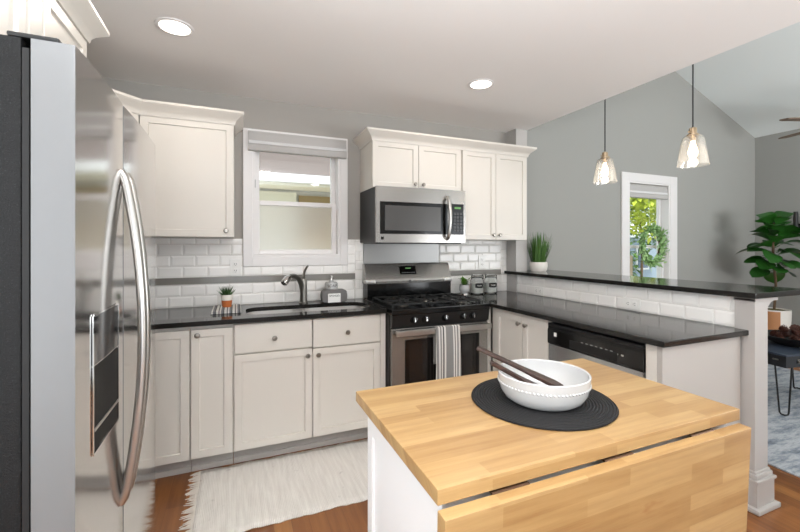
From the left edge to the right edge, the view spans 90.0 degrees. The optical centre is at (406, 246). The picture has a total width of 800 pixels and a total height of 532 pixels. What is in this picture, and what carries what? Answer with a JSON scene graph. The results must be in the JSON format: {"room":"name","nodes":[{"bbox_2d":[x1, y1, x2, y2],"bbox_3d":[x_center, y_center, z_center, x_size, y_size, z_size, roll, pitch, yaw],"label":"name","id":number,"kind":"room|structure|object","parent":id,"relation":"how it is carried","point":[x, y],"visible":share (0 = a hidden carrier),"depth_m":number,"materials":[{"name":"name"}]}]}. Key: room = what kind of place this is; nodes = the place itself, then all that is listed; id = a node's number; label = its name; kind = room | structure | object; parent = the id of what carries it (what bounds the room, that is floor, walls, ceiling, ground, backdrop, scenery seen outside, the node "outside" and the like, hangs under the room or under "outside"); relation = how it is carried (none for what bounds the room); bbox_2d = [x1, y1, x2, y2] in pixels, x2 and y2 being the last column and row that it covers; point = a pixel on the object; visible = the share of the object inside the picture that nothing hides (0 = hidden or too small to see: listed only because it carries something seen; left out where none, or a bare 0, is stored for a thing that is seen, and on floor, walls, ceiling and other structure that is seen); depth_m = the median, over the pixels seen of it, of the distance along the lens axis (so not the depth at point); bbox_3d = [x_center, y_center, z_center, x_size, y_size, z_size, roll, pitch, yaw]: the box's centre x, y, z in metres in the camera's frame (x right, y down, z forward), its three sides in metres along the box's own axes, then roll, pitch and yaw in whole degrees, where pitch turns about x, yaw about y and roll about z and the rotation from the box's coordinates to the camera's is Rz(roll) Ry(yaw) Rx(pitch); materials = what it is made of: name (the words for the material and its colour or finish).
{"room":"kitchen","nodes":[
{"label":"kitchen","id":0,"kind":"room"},
{"bbox_2d":[56,0,799,132],"bbox_3d":[0.410,-1.174,0.697,3.840,0.120,5.760,0,0,-23],"label":"ceiling","id":1,"kind":"structure","parent":0,"point":[546,61],"depth_m":2.22,"materials":[{"name":"white paint"}]},
{"bbox_2d":[154,17,193,36],"bbox_3d":[-1.176,-1.111,2.030,0.176,0.007,0.176,0,0,-23],"label":"recessed light","id":2,"kind":"object","parent":1,"relation":"in","point":[176,27],"visible":1,"depth_m":2.02,"materials":[{"name":"white paint"}]},
{"bbox_2d":[468,79,493,89],"bbox_3d":[0.510,-1.111,2.744,0.176,0.007,0.176,0,0,-23],"label":"recessed light","id":3,"kind":"object","parent":1,"relation":"in","point":[478,84],"visible":1,"depth_m":2.74,"materials":[{"name":"white paint"}]},
{"bbox_2d":[104,72,754,370],"bbox_3d":[1.228,-0.497,4.093,8.010,3.686,0.153,0,0,-23],"label":"wall","id":4,"kind":"structure","parent":0,"point":[647,123],"depth_m":4.23,"materials":[{"name":"grey paint"}]},
{"bbox_2d":[128,110,139,123],"bbox_3d":[-1.931,-0.439,2.340,0.621,0.755,0.619,0,0,-23],"label":"upper cabinet","id":5,"kind":"object","parent":4,"relation":"attached to","point":[136,116],"visible":0.02,"depth_m":2.43,"materials":[{"name":"white paint"}]},
{"bbox_2d":[112,89,243,137],"bbox_3d":[-1.531,-0.844,2.337,0.372,0.080,1.394,0,0,39],"label":"crown molding","id":6,"kind":"structure","parent":5,"relation":"attached to","point":[138,106],"depth_m":2.51,"materials":[{"name":"white paint"}]},
{"bbox_2d":[140,115,233,237],"bbox_3d":[-1.449,-0.439,2.686,0.533,0.755,0.360,0,0,-23],"label":"upper cabinet","id":7,"kind":"object","parent":4,"relation":"attached to","point":[194,160],"visible":0.95,"depth_m":2.57,"materials":[{"name":"white paint"}]},
{"bbox_2d":[230,259,240,275],"bbox_3d":[-1.259,0.154,2.944,0.076,0.124,0.009,0,0,-23],"label":"wall outlet","id":8,"kind":"object","parent":4,"relation":"attached to","point":[235,264],"visible":1,"depth_m":2.94,"materials":[{"name":"white plastic"}]},
{"bbox_2d":[243,128,347,266],"bbox_3d":[-0.878,-0.365,3.190,0.793,1.030,0.162,0,0,-23],"label":"window","id":9,"kind":"structure","parent":4,"relation":"in","point":[275,233],"depth_m":3.16,"materials":[{"name":"white paint"}]},
{"bbox_2d":[248,130,346,158],"bbox_3d":[-0.833,-0.785,3.106,0.740,0.146,0.048,0,0,-23],"label":"roman shade","id":10,"kind":"object","parent":9,"relation":"attached to","point":[258,141],"visible":1,"depth_m":3.08,"materials":[{"name":"grey fabric"}]},
{"bbox_2d":[363,243,438,295],"bbox_3d":[-0.035,0.181,3.480,0.708,0.470,0.008,0,0,-23],"label":"panel","id":11,"kind":"object","parent":4,"relation":"attached to","point":[372,253],"visible":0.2,"depth_m":3.47,"materials":[{"name":"grey metal"}]},
{"bbox_2d":[360,140,460,192],"bbox_3d":[0.043,-0.633,3.322,0.782,0.367,0.360,0,0,-23],"label":"upper cabinet","id":12,"kind":"object","parent":4,"relation":"attached to","point":[382,163],"visible":0.98,"depth_m":3.17,"materials":[{"name":"white paint"}]},
{"bbox_2d":[360,186,464,243],"bbox_3d":[0.059,-0.234,3.245,0.759,0.427,0.492,0,0,-23],"label":"microwave","id":13,"kind":"object","parent":12,"relation":"attached to","point":[388,214],"visible":1,"depth_m":3.07,"materials":[{"name":"silver metal"}]},
{"bbox_2d":[353,127,536,156],"bbox_3d":[0.360,-0.844,3.441,1.582,0.080,0.390,0,0,-23],"label":"crown molding","id":14,"kind":"structure","parent":12,"relation":"attached to","point":[368,134],"depth_m":3.23,"materials":[{"name":"white paint"}]},
{"bbox_2d":[478,255,484,268],"bbox_3d":[0.713,0.146,3.785,0.076,0.124,0.009,0,0,-23],"label":"wall outlet","id":15,"kind":"object","parent":4,"relation":"attached to","point":[481,258],"visible":1,"depth_m":3.78,"materials":[{"name":"white plastic"}]},
{"bbox_2d":[461,150,526,240],"bbox_3d":[0.715,-0.437,3.608,0.676,0.759,0.360,0,0,-23],"label":"upper cabinet","id":16,"kind":"object","parent":4,"relation":"attached to","point":[494,186],"visible":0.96,"depth_m":3.46,"materials":[{"name":"white paint"}]},
{"bbox_2d":[506,129,526,291],"bbox_3d":[1.062,0.116,3.872,0.129,2.460,0.150,0,0,-23],"label":"column","id":17,"kind":"structure","parent":4,"relation":"attached to","point":[516,249],"depth_m":3.81,"materials":[{"name":"grey paint"}]},
{"bbox_2d":[621,172,676,278],"bbox_3d":[2.838,-0.015,4.775,0.953,1.662,0.162,0,0,-23],"label":"window","id":18,"kind":"structure","parent":4,"relation":"in","point":[666,210],"depth_m":4.84,"materials":[{"name":"white paint"}]},
{"bbox_2d":[630,184,668,199],"bbox_3d":[2.849,-0.644,4.727,0.666,0.149,0.048,0,0,-23],"label":"roman shade","id":19,"kind":"object","parent":18,"relation":"attached to","point":[636,191],"visible":0.91,"depth_m":4.71,"materials":[{"name":"grey fabric"}]},
{"bbox_2d":[637,222,669,268],"bbox_3d":[2.869,-0.141,4.646,0.570,0.886,0.128,0,0,-23],"label":"wreath","id":20,"kind":"object","parent":18,"relation":"hanging from","point":[646,258],"visible":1,"depth_m":4.65,"materials":[{"name":"green plant"}]},
{"bbox_2d":[155,367,799,531],"bbox_3d":[2.328,1.376,1.514,8.010,0.060,5.760,0,0,-23],"label":"floor","id":21,"kind":"structure","parent":0,"point":[170,491],"depth_m":2.00,"materials":[{"name":"brown wood"}]},
{"bbox_2d":[0,30,154,531],"bbox_3d":[-1.216,0.448,1.112,0.875,1.766,0.910,0,0,-23],"label":"refrigerator","id":22,"kind":"object","parent":21,"relation":"on","point":[77,169],"visible":1,"depth_m":0.84,"materials":[{"name":"silver metal"}]},
{"bbox_2d":[155,327,190,478],"bbox_3d":[-1.654,0.903,2.469,0.613,0.886,0.596,0,0,-23],"label":"base cabinet","id":23,"kind":"object","parent":21,"relation":"on","point":[172,345],"visible":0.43,"depth_m":2.29,"materials":[{"name":"white paint"}]},
{"bbox_2d":[191,324,232,471],"bbox_3d":[-1.259,0.903,2.620,0.228,0.886,0.628,0,0,-23],"label":"base cabinet","id":24,"kind":"object","parent":21,"relation":"on","point":[211,346],"visible":0.98,"depth_m":2.37,"materials":[{"name":"white paint"}]},
{"bbox_2d":[179,439,367,531],"bbox_3d":[-0.296,1.341,2.432,1.877,0.009,0.657,0,0,-23],"label":"runner rug","id":25,"kind":"object","parent":21,"relation":"on","point":[242,497],"visible":0.62,"depth_m":2.21,"materials":[{"name":"fabric"}]},
{"bbox_2d":[233,313,384,463],"bbox_3d":[-0.705,0.903,2.856,0.973,0.885,0.628,0,0,-23],"label":"base cabinet","id":26,"kind":"object","parent":21,"relation":"on","point":[296,383],"visible":0.95,"depth_m":2.57,"materials":[{"name":"white paint"}]},
{"bbox_2d":[155,298,386,328],"bbox_3d":[-1.236,0.446,2.626,2.126,0.028,0.625,0,0,-23],"label":"countertop","id":27,"kind":"structure","parent":26,"relation":"on","point":[189,316],"depth_m":2.58,"materials":[{"name":"black stone"}]},
{"bbox_2d":[211,304,240,314],"bbox_3d":[-1.215,0.422,2.700,0.178,0.018,0.300,0,0,-23],"label":"folded cloth","id":28,"kind":"object","parent":27,"relation":"on","point":[235,308],"visible":0.95,"depth_m":2.62,"materials":[{"name":"white fabric"}]},
{"bbox_2d":[219,286,234,306],"bbox_3d":[-1.236,0.338,2.742,0.122,0.148,0.119,0,0,-23],"label":"succulent pot","id":29,"kind":"object","parent":28,"relation":"on","point":[227,296],"visible":1,"depth_m":2.71,"materials":[{"name":"orange ceramic"}]},
{"bbox_2d":[281,265,307,303],"bbox_3d":[-0.828,0.286,2.950,0.074,0.291,0.285,0,0,24],"label":"faucet","id":30,"kind":"object","parent":27,"relation":"on","point":[302,282],"visible":1,"depth_m":3.02,"materials":[{"name":"silver metal"}]},
{"bbox_2d":[247,306,364,314],"bbox_3d":[-0.685,0.549,2.825,0.875,0.177,0.375,0,0,-23],"label":"sink","id":31,"kind":"object","parent":27,"relation":"in","point":[335,307],"visible":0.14,"depth_m":2.94,"materials":[{"name":"silver metal"}]},
{"bbox_2d":[320,275,346,302],"bbox_3d":[-0.574,0.329,3.131,0.199,0.204,0.139,0,0,-23],"label":"soap caddy","id":32,"kind":"object","parent":27,"relation":"on","point":[331,293],"visible":1,"depth_m":3.08,"materials":[{"name":"grey"}]},
{"bbox_2d":[325,280,337,288],"bbox_3d":[-0.592,0.317,3.143,0.100,0.098,0.102,0,0,-23],"label":"bottle","id":33,"kind":"object","parent":32,"relation":"on","point":[331,284],"depth_m":3.11,"materials":[{"name":"grey"}]},
{"bbox_2d":[362,262,491,386],"bbox_3d":[0.135,0.744,3.139,0.794,1.204,0.720,0,0,-23],"label":"gas range","id":34,"kind":"object","parent":21,"relation":"on","point":[417,298],"visible":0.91,"depth_m":2.94,"materials":[{"name":"black"}]},
{"bbox_2d":[364,295,489,315],"bbox_3d":[0.133,0.449,3.152,0.786,0.042,0.665,0,0,-23],"label":"cooktop","id":35,"kind":"object","parent":34,"relation":"in","point":[431,308],"depth_m":2.92,"materials":[{"name":"black metal"}]},
{"bbox_2d":[433,325,460,379],"bbox_3d":[0.285,0.772,2.818,0.207,0.428,0.057,0,0,-23],"label":"dish towel","id":36,"kind":"object","parent":34,"relation":"hanging from","point":[446,340],"visible":0.88,"depth_m":2.80,"materials":[{"name":"grey fabric"}]},
{"bbox_2d":[487,307,551,371],"bbox_3d":[1.034,0.903,2.948,0.666,0.885,0.668,0,0,-23],"label":"base cabinet","id":37,"kind":"object","parent":21,"relation":"on","point":[516,336],"visible":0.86,"depth_m":2.81,"materials":[{"name":"white paint"}]},
{"bbox_2d":[454,291,748,347],"bbox_3d":[1.072,0.446,2.859,0.667,0.028,2.007,0,0,-23],"label":"countertop","id":38,"kind":"structure","parent":37,"relation":"on","point":[655,330],"depth_m":2.30,"materials":[{"name":"black stone"}]},
{"bbox_2d":[459,276,470,294],"bbox_3d":[0.524,0.352,3.584,0.110,0.160,0.116,0,0,-43],"label":"herb pot","id":39,"kind":"object","parent":38,"relation":"on","point":[464,288],"visible":1,"depth_m":3.56,"materials":[{"name":"grey ceramic"}]},
{"bbox_2d":[470,274,483,293],"bbox_3d":[0.640,0.340,3.642,0.119,0.181,0.122,0,0,16],"label":"jar","id":40,"kind":"object","parent":38,"relation":"on","point":[476,282],"visible":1,"depth_m":3.60,"materials":[{"name":"clear glass"}]},
{"bbox_2d":[484,273,496,293],"bbox_3d":[0.775,0.340,3.699,0.119,0.181,0.122,0,0,16],"label":"jar","id":41,"kind":"object","parent":38,"relation":"on","point":[490,280],"visible":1,"depth_m":3.65,"materials":[{"name":"clear glass"}]},
{"bbox_2d":[356,358,750,531],"bbox_3d":[0.385,0.896,1.149,0.937,0.900,0.579,0,0,-23],"label":"kitchen island","id":42,"kind":"object","parent":21,"relation":"on","point":[669,461],"visible":0.99,"depth_m":0.94,"materials":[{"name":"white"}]},
{"bbox_2d":[471,378,618,430],"bbox_3d":[0.390,0.442,1.161,0.400,0.006,0.400,0,0,-23],"label":"placemat","id":43,"kind":"object","parent":42,"relation":"on","point":[598,410],"visible":0.7,"depth_m":1.06,"materials":[{"name":"black fabric"}]},
{"bbox_2d":[497,359,591,411],"bbox_3d":[0.392,0.398,1.151,0.256,0.080,0.256,0,0,-23],"label":"serving bowl","id":44,"kind":"object","parent":43,"relation":"on","point":[576,381],"visible":0.9,"depth_m":1.07,"materials":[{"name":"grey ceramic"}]},
{"bbox_2d":[490,360,538,384],"bbox_3d":[0.316,0.373,1.148,0.151,0.080,0.047,0,0,13],"label":"server","id":45,"kind":"object","parent":44,"relation":"on","point":[492,363],"visible":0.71,"depth_m":1.15,"materials":[{"name":"brown wood"}]},
{"bbox_2d":[476,346,563,385],"bbox_3d":[0.328,0.354,1.175,0.247,0.096,0.048,0,0,24],"label":"server","id":46,"kind":"object","parent":44,"relation":"on","point":[540,377],"visible":0.83,"depth_m":1.16,"materials":[{"name":"brown wood"}]},
{"bbox_2d":[548,322,645,378],"bbox_3d":[1.298,0.906,2.340,0.636,0.860,0.643,0,0,-23],"label":"dishwasher","id":47,"kind":"object","parent":21,"relation":"on","point":[566,342],"visible":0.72,"depth_m":2.17,"materials":[{"name":"black metal"}]},
{"bbox_2d":[554,322,644,343],"bbox_3d":[1.319,0.861,2.350,0.590,0.770,0.640,0,0,-23],"label":"tub","id":48,"kind":"object","parent":47,"relation":"in","point":[554,322],"depth_m":2.19,"materials":[{"name":"black"}]},
{"bbox_2d":[646,337,739,426],"bbox_3d":[1.444,0.903,2.004,0.608,0.885,0.082,0,0,-23],"label":"base cabinet","id":49,"kind":"object","parent":21,"relation":"on","point":[710,370],"visible":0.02,"depth_m":1.96,"materials":[{"name":"grey paint"}]},
{"bbox_2d":[736,211,799,329],"bbox_3d":[4.381,0.459,4.779,0.635,1.775,0.630,0,0,-8],"label":"fiddle leaf fig","id":50,"kind":"object","parent":21,"relation":"on","point":[775,222],"visible":0.85,"depth_m":4.70,"materials":[{"name":"green plant"}]},
{"bbox_2d":[768,307,791,327],"bbox_3d":[4.380,0.896,4.770,0.310,0.300,0.310,0,0,-23],"label":"pot","id":51,"kind":"object","parent":50,"relation":"attached to","point":[777,317],"depth_m":4.64,"materials":[{"name":"white ceramic"}]},
{"bbox_2d":[768,364,799,477],"bbox_3d":[3.551,1.339,2.460,2.480,0.011,3.650,0,0,-20],"label":"area rug","id":52,"kind":"object","parent":21,"relation":"on","point":[783,431],"visible":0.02,"depth_m":3.01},
{"bbox_2d":[768,340,799,415],"bbox_3d":[3.315,1.089,3.444,0.873,0.486,0.505,0,0,-13],"label":"coffee table","id":53,"kind":"object","parent":52,"relation":"on","point":[783,356],"visible":0.57,"depth_m":3.18,"materials":[{"name":"blue paint"}]},
{"bbox_2d":[768,330,799,347],"bbox_3d":[3.342,0.805,3.443,0.480,0.080,0.480,0,0,-23],"label":"woven bowl","id":54,"kind":"object","parent":53,"relation":"on","point":[782,341],"visible":0.6,"depth_m":3.36,"materials":[{"name":"black wicker"}]},
{"bbox_2d":[769,330,779,335],"bbox_3d":[3.265,0.773,3.553,0.077,0.076,0.074,0,0,15],"label":"pinecone","id":55,"kind":"object","parent":54,"relation":"in","point":[772,332],"visible":0.57,"depth_m":3.54,"materials":[{"name":"brown"}]},
{"bbox_2d":[774,332,783,337],"bbox_3d":[3.212,0.773,3.455,0.075,0.075,0.078,0,0,12],"label":"pinecone","id":56,"kind":"object","parent":54,"relation":"in","point":[777,334],"visible":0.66,"depth_m":3.44,"materials":[{"name":"brown plant"}]},
{"bbox_2d":[778,324,788,332],"bbox_3d":[3.290,0.719,3.497,0.073,0.080,0.076,0,0,14],"label":"pinecone","id":57,"kind":"object","parent":54,"relation":"in","point":[782,328],"visible":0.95,"depth_m":3.48,"materials":[{"name":"brown"}]},
{"bbox_2d":[780,331,789,337],"bbox_3d":[3.373,0.774,3.572,0.075,0.078,0.073,0,0,29],"label":"pinecone","id":58,"kind":"object","parent":54,"relation":"in","point":[786,334],"visible":0.43,"depth_m":3.54,"materials":[{"name":"brown plant"}]},
{"bbox_2d":[788,327,799,334],"bbox_3d":[3.290,0.717,3.399,0.076,0.074,0.079,0,0,1],"label":"pinecone","id":59,"kind":"object","parent":54,"relation":"in","point":[792,330],"visible":0.96,"depth_m":3.39,"materials":[{"name":"brown"}]},
{"bbox_2d":[789,324,799,332],"bbox_3d":[3.383,0.718,3.482,0.077,0.077,0.074,0,0,-9],"label":"pinecone","id":60,"kind":"object","parent":54,"relation":"in","point":[793,325],"visible":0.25,"depth_m":3.48,"materials":[{"name":"brown"}]},
{"bbox_2d":[790,334,799,339],"bbox_3d":[3.254,0.773,3.354,0.075,0.075,0.076,0,0,2],"label":"pinecone","id":61,"kind":"object","parent":54,"relation":"in","point":[793,337],"visible":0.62,"depth_m":3.34,"materials":[{"name":"brown plant"}]},
{"bbox_2d":[517,275,734,327],"bbox_3d":[1.432,0.806,2.996,0.096,1.079,2.009,0,0,-23],"label":"tile backsplash","id":62,"kind":"structure","parent":0,"point":[707,308],"depth_m":2.59,"materials":[{"name":"white tile"}]},
{"bbox_2d":[534,286,543,295],"bbox_3d":[1.156,0.389,3.504,0.009,0.076,0.124,0,0,-23],"label":"wall outlet","id":63,"kind":"object","parent":62,"relation":"attached to","point":[538,290],"visible":1,"depth_m":3.50,"materials":[{"name":"white plastic"}]},
{"bbox_2d":[623,297,639,310],"bbox_3d":[1.507,0.384,2.680,0.009,0.076,0.124,0,0,-23],"label":"wall outlet","id":64,"kind":"object","parent":62,"relation":"attached to","point":[628,303],"visible":1,"depth_m":2.68,"materials":[{"name":"white plastic"}]},
{"bbox_2d":[504,270,799,298],"bbox_3d":[1.590,0.250,3.054,0.520,0.029,2.052,0,0,-23],"label":"bar","id":65,"kind":"object","parent":62,"relation":"on","point":[702,287],"visible":0.88,"depth_m":2.54,"materials":[{"name":"black stone"}]},
{"bbox_2d":[527,231,551,271],"bbox_3d":[1.286,0.042,3.838,0.234,0.388,0.312,0,0,-23],"label":"potted plant","id":66,"kind":"object","parent":65,"relation":"on","point":[538,263],"visible":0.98,"depth_m":3.76,"materials":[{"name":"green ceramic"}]},
{"bbox_2d":[734,297,780,515],"bbox_3d":[1.835,0.806,2.108,0.250,1.078,0.160,0,0,-23],"label":"column","id":67,"kind":"structure","parent":62,"relation":"attached to","point":[751,315],"depth_m":2.06,"materials":[{"name":"grey paint"}]},
{"bbox_2d":[675,22,799,137],"bbox_3d":[4.048,-1.941,2.247,4.270,0.938,5.760,0,0,-23],"label":"ceiling","id":68,"kind":"structure","parent":0,"point":[756,83],"depth_m":4.71,"materials":[{"name":"white paint"}]},
{"bbox_2d":[593,99,617,184],"bbox_3d":[1.555,-1.023,3.136,0.176,1.048,0.176,0,0,-23],"label":"pendant lamp","id":69,"kind":"object","parent":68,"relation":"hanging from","point":[605,157],"visible":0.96,"depth_m":3.13,"materials":[{"name":"grey"}]},
{"bbox_2d":[600,152,609,162],"bbox_3d":[1.555,-0.698,3.136,0.068,0.088,0.068,0,0,9],"label":"socket","id":70,"kind":"object","parent":69,"relation":"attached to","point":[604,158],"depth_m":3.12,"materials":[{"name":"gold metal"}]},
{"bbox_2d":[676,64,709,167],"bbox_3d":[1.812,-1.030,2.533,0.176,1.035,0.176,0,0,-23],"label":"pendant lamp","id":71,"kind":"object","parent":68,"relation":"hanging from","point":[693,150],"visible":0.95,"depth_m":2.52,"materials":[{"name":"grey"}]},
{"bbox_2d":[686,127,698,140],"bbox_3d":[1.812,-0.711,2.533,0.068,0.088,0.068,0,0,9],"label":"socket","id":72,"kind":"object","parent":71,"relation":"attached to","point":[693,134],"depth_m":2.52,"materials":[{"name":"gold metal"}]},
{"bbox_2d":[778,117,799,138],"bbox_3d":[4.585,-1.506,4.162,1.047,0.583,1.047,0,0,42],"label":"ceiling fan","id":73,"kind":"object","parent":68,"relation":"hanging from","point":[793,118],"visible":1,"depth_m":4.17,"materials":[{"name":"black"}]},
{"bbox_2d":[755,129,799,325],"bbox_3d":[5.966,-0.092,3.065,0.100,2.876,5.760,0,0,-23],"label":"wall","id":74,"kind":"structure","parent":0,"point":[777,161],"depth_m":5.29,"materials":[{"name":"grey paint"}]},
{"bbox_2d":[793,212,799,227],"bbox_3d":[5.028,-0.309,4.997,0.109,0.270,0.350,0,0,-23],"label":"wall sconce","id":75,"kind":"object","parent":74,"relation":"attached to","point":[795,215],"visible":0.47,"depth_m":5.09,"materials":[{"name":"black metal"}]},
{"bbox_2d":[793,212,797,224],"bbox_3d":[4.967,-0.359,5.107,0.048,0.170,0.048,0,0,-23],"label":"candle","id":76,"kind":"object","parent":75,"relation":"on","point":[795,216],"depth_m":5.09,"materials":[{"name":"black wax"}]},
{"bbox_3d":[-1.311,0.116,-0.037,0.100,2.460,5.760,0,0,-23],"label":"wall","id":77,"kind":"structure","parent":0,"visible":0},
{"bbox_2d":[0,0,86,57],"bbox_3d":[-1.380,-0.647,1.045,0.618,0.345,0.965,0,0,-23],"label":"upper cabinet","id":78,"kind":"object","parent":77,"relation":"attached to","point":[46,18],"visible":0.24,"depth_m":1.23,"materials":[{"name":"white paint"}]},
{"bbox_2d":[57,0,109,43],"bbox_3d":[-1.353,-0.861,1.056,0.678,0.080,1.088,0,0,-23],"label":"crown molding","id":79,"kind":"structure","parent":78,"relation":"attached to","point":[83,15],"depth_m":1.51,"materials":[{"name":"white paint"}]},
{"label":"outside","id":80,"kind":"structure","parent":0,"visible":0},
{"bbox_3d":[-2.109,1.646,15.146,36.000,0.100,22.480,0,0,-23],"label":"ground","id":81,"kind":"structure","parent":80,"visible":0},
{"bbox_2d":[259,152,329,202],"bbox_3d":[-3.682,-0.339,8.638,15.000,3.870,6.020,0,0,-23],"label":"neighbor house","id":82,"kind":"structure","parent":81,"relation":"on","point":[282,177],"depth_m":6.66,"materials":[{"name":"grey"}]},
{"bbox_2d":[299,195,329,202],"bbox_3d":[-1.181,-0.359,7.079,1.420,1.010,0.050,0,0,-23],"label":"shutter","id":83,"kind":"object","parent":82,"relation":"hanging from","point":[302,198],"depth_m":6.89,"materials":[{"name":"brown"}]},
{"bbox_2d":[630,255,632,275],"bbox_3d":[4.989,0.911,9.769,1.440,1.370,0.060,0,0,-23],"label":"fence","id":84,"kind":"object","parent":81,"relation":"on","point":[631,256],"visible":0.05,"depth_m":10.01,"materials":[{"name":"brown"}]},
{"bbox_2d":[630,239,644,275],"bbox_3d":[5.710,0.627,11.036,1.475,1.941,1.327,0,0,-23],"label":"tree","id":85,"kind":"object","parent":81,"relation":"on","point":[634,253],"visible":0.03,"depth_m":10.79,"materials":[{"name":"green plant"}]},
{"bbox_2d":[630,197,655,276],"bbox_3d":[7.290,-0.885,12.438,3.196,4.964,3.387,0,0,-23],"label":"tree","id":86,"kind":"object","parent":81,"relation":"on","point":[638,204],"visible":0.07,"depth_m":12.08,"materials":[{"name":"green plant"}]},
{"bbox_2d":[630,223,656,277],"bbox_3d":[10.424,0.221,19.663,6.000,2.750,3.600,0,0,-23],"label":"house","id":87,"kind":"structure","parent":81,"relation":"on","point":[647,272],"depth_m":18.18,"materials":[{"name":"blue"}]},
{"bbox_2d":[630,199,656,252],"bbox_3d":[9.621,-1.161,15.162,3.462,5.514,3.492,0,0,-23],"label":"tree","id":88,"kind":"object","parent":81,"relation":"on","point":[642,210],"visible":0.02,"depth_m":15.04,"materials":[{"name":"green plant"}]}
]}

